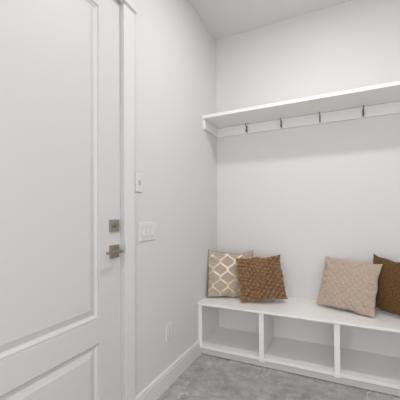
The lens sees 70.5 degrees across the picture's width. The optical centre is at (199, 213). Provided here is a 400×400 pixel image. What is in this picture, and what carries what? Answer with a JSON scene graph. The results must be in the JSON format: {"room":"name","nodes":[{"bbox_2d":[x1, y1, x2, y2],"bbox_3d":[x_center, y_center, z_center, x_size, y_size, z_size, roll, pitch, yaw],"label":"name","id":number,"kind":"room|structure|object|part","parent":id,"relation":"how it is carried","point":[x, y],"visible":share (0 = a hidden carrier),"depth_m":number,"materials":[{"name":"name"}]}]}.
{"room":"mudroom","nodes":[
{"label":"mudroom","id":0,"kind":"room"},
{"bbox_2d":[134,0,217,395],"bbox_3d":[-0.817,-0.299,0.959,0.120,3.038,4.400,-1,-1,25],"label":"wall","id":1,"kind":"structure","parent":0,"point":[175,50],"depth_m":2.11,"materials":[{"name":"white paint"}]},
{"bbox_2d":[0,0,123,399],"bbox_3d":[-0.640,-0.002,1.194,0.104,2.430,0.924,-1,-1,25],"label":"door","id":2,"kind":"structure","parent":1,"relation":"in","point":[60,182],"depth_m":1.26,"materials":[{"name":"white wood"}]},
{"bbox_3d":[-0.470,0.211,1.555,0.009,0.070,0.070,-1,-1,25],"label":"handle","id":3,"kind":"part","parent":2,"relation":"part of","materials":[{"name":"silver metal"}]},
{"bbox_3d":[-0.463,0.208,1.501,0.051,0.032,0.121,-1,-1,25],"label":"lever","id":4,"kind":"part","parent":2,"relation":"part of","materials":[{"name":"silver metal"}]},
{"bbox_2d":[118,0,124,399],"bbox_3d":[-0.683,0.002,1.213,0.138,2.443,0.928,-1,-1,25],"label":"trim","id":5,"kind":"structure","parent":1,"relation":"attached to","point":[121,4],"depth_m":1.60,"materials":[{"name":"white paint"}]},
{"bbox_2d":[120,0,136,13],"bbox_3d":[-0.631,-1.306,1.204,0.034,0.188,1.154,-1,-1,25],"label":"trim","id":6,"kind":"structure","parent":1,"relation":"attached to","point":[130,3],"depth_m":1.66,"materials":[{"name":"white paint"}]},
{"bbox_2d":[123,2,135,399],"bbox_3d":[-0.414,0.011,1.645,0.016,2.434,0.092,-1,-1,25],"label":"trim","id":7,"kind":"structure","parent":1,"relation":"attached to","point":[129,118],"depth_m":1.64,"materials":[{"name":"white paint"}]},
{"bbox_2d":[135,173,142,192],"bbox_3d":[-0.374,-0.185,1.740,0.011,0.114,0.071,-1,-1,25],"label":"wall control","id":8,"kind":"object","parent":1,"relation":"attached to","point":[138,177],"visible":0.98,"depth_m":1.73,"materials":[{"name":"white plastic"}]},
{"bbox_2d":[138,222,155,241],"bbox_3d":[-0.334,0.118,1.812,0.014,0.120,0.183,-1,-1,25],"label":"light switch","id":9,"kind":"object","parent":1,"relation":"attached to","point":[146,231],"visible":1,"depth_m":1.80,"materials":[{"name":"white plastic"}]},
{"bbox_2d":[136,339,200,399],"bbox_3d":[-0.191,1.167,2.082,0.015,0.130,0.912,-1,-1,25],"label":"baseboard","id":10,"kind":"structure","parent":1,"relation":"attached to","point":[157,387],"depth_m":2.02,"materials":[{"name":"white paint"}]},
{"bbox_2d":[166,321,171,340],"bbox_3d":[-0.221,0.850,2.034,0.010,0.117,0.075,-1,-1,25],"label":"wall outlet","id":11,"kind":"object","parent":1,"relation":"attached to","point":[169,325],"visible":1,"depth_m":2.03,"materials":[{"name":"white plastic"}]},
{"bbox_2d":[189,0,351,39],"bbox_3d":[0.232,-1.881,0.547,2.410,0.100,4.520,-1,-1,25],"label":"ceiling","id":12,"kind":"structure","parent":0,"point":[223,18],"depth_m":2.54,"materials":[{"name":"white paint"}]},
{"bbox_2d":[157,353,399,399],"bbox_3d":[0.255,1.256,0.500,2.410,0.100,4.520,-1,-1,25],"label":"floor","id":13,"kind":"structure","parent":0,"point":[209,377],"depth_m":2.00,"materials":[{"name":"grey concrete"}]},
{"bbox_2d":[197,296,399,396],"bbox_3d":[1.063,0.995,2.219,2.170,0.452,0.486,-1,-1,25],"label":"storage bench","id":14,"kind":"object","parent":13,"relation":"on","point":[305,337],"visible":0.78,"depth_m":2.31,"materials":[{"name":"white wood"}]},
{"bbox_3d":[0.098,0.990,2.697,0.018,0.377,0.447,-1,-1,25],"label":"panel","id":15,"kind":"part","parent":14,"relation":"part of","materials":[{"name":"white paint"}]},
{"bbox_2d":[207,249,252,296],"bbox_3d":[0.286,0.560,2.646,0.444,0.436,0.149,0,-1,-1],"label":"throw pillow","id":16,"kind":"object","parent":14,"relation":"on","point":[223,280],"visible":0.7,"depth_m":2.60,"materials":[{"name":"beige fabric"}]},
{"bbox_2d":[236,255,287,302],"bbox_3d":[0.539,0.572,2.486,0.430,0.400,0.196,0,-1,0],"label":"throw pillow","id":17,"kind":"object","parent":14,"relation":"on","point":[261,279],"visible":1,"depth_m":2.44,"materials":[{"name":"brown fabric"}]},
{"bbox_3d":[0.973,1.151,2.025,2.170,0.023,0.018,-1,-1,25],"label":"rail","id":18,"kind":"part","parent":14,"relation":"part of","materials":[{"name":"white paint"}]},
{"bbox_2d":[203,327,399,384],"bbox_3d":[1.070,1.153,2.229,2.134,0.021,0.435,-1,-1,25],"label":"shelf","id":19,"kind":"object","parent":14,"relation":"attached to","point":[366,366],"depth_m":2.28,"materials":[{"name":"white wood"}]},
{"bbox_3d":[1.164,0.968,2.434,2.134,0.355,0.012,-1,-1,25],"label":"panel","id":20,"kind":"part","parent":14,"relation":"part of","materials":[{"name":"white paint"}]},
{"bbox_2d":[316,256,382,317],"bbox_3d":[1.176,0.567,2.250,0.224,0.394,0.427,0,-1,-39],"label":"throw pillow","id":21,"kind":"object","parent":14,"relation":"on","point":[348,285],"visible":1,"depth_m":2.19,"materials":[{"name":"beige fabric"}]},
{"bbox_2d":[373,254,399,315],"bbox_3d":[1.451,0.543,2.092,0.132,0.437,0.448,0,-1,-22],"label":"throw pillow","id":22,"kind":"object","parent":14,"relation":"on","point":[388,292],"visible":0.73,"depth_m":2.10,"materials":[{"name":"brown fabric"}]},
{"bbox_2d":[216,0,399,299],"bbox_3d":[1.183,-0.290,2.513,2.410,3.038,0.120,-1,-1,25],"label":"wall","id":23,"kind":"structure","parent":0,"point":[303,195],"depth_m":2.54,"materials":[{"name":"white paint"}]},
{"bbox_2d":[202,81,399,137],"bbox_3d":[1.078,-0.853,2.307,2.170,0.119,0.354,-1,-1,25],"label":"wall shelf","id":24,"kind":"object","parent":23,"relation":"attached to","point":[380,99],"visible":1,"depth_m":2.41,"materials":[{"name":"white wood"}]},
{"bbox_3d":[1.149,-0.836,2.458,2.130,0.089,0.020,-1,-1,25],"label":"coat rail","id":25,"kind":"part","parent":24,"relation":"part of","materials":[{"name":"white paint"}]}
]}

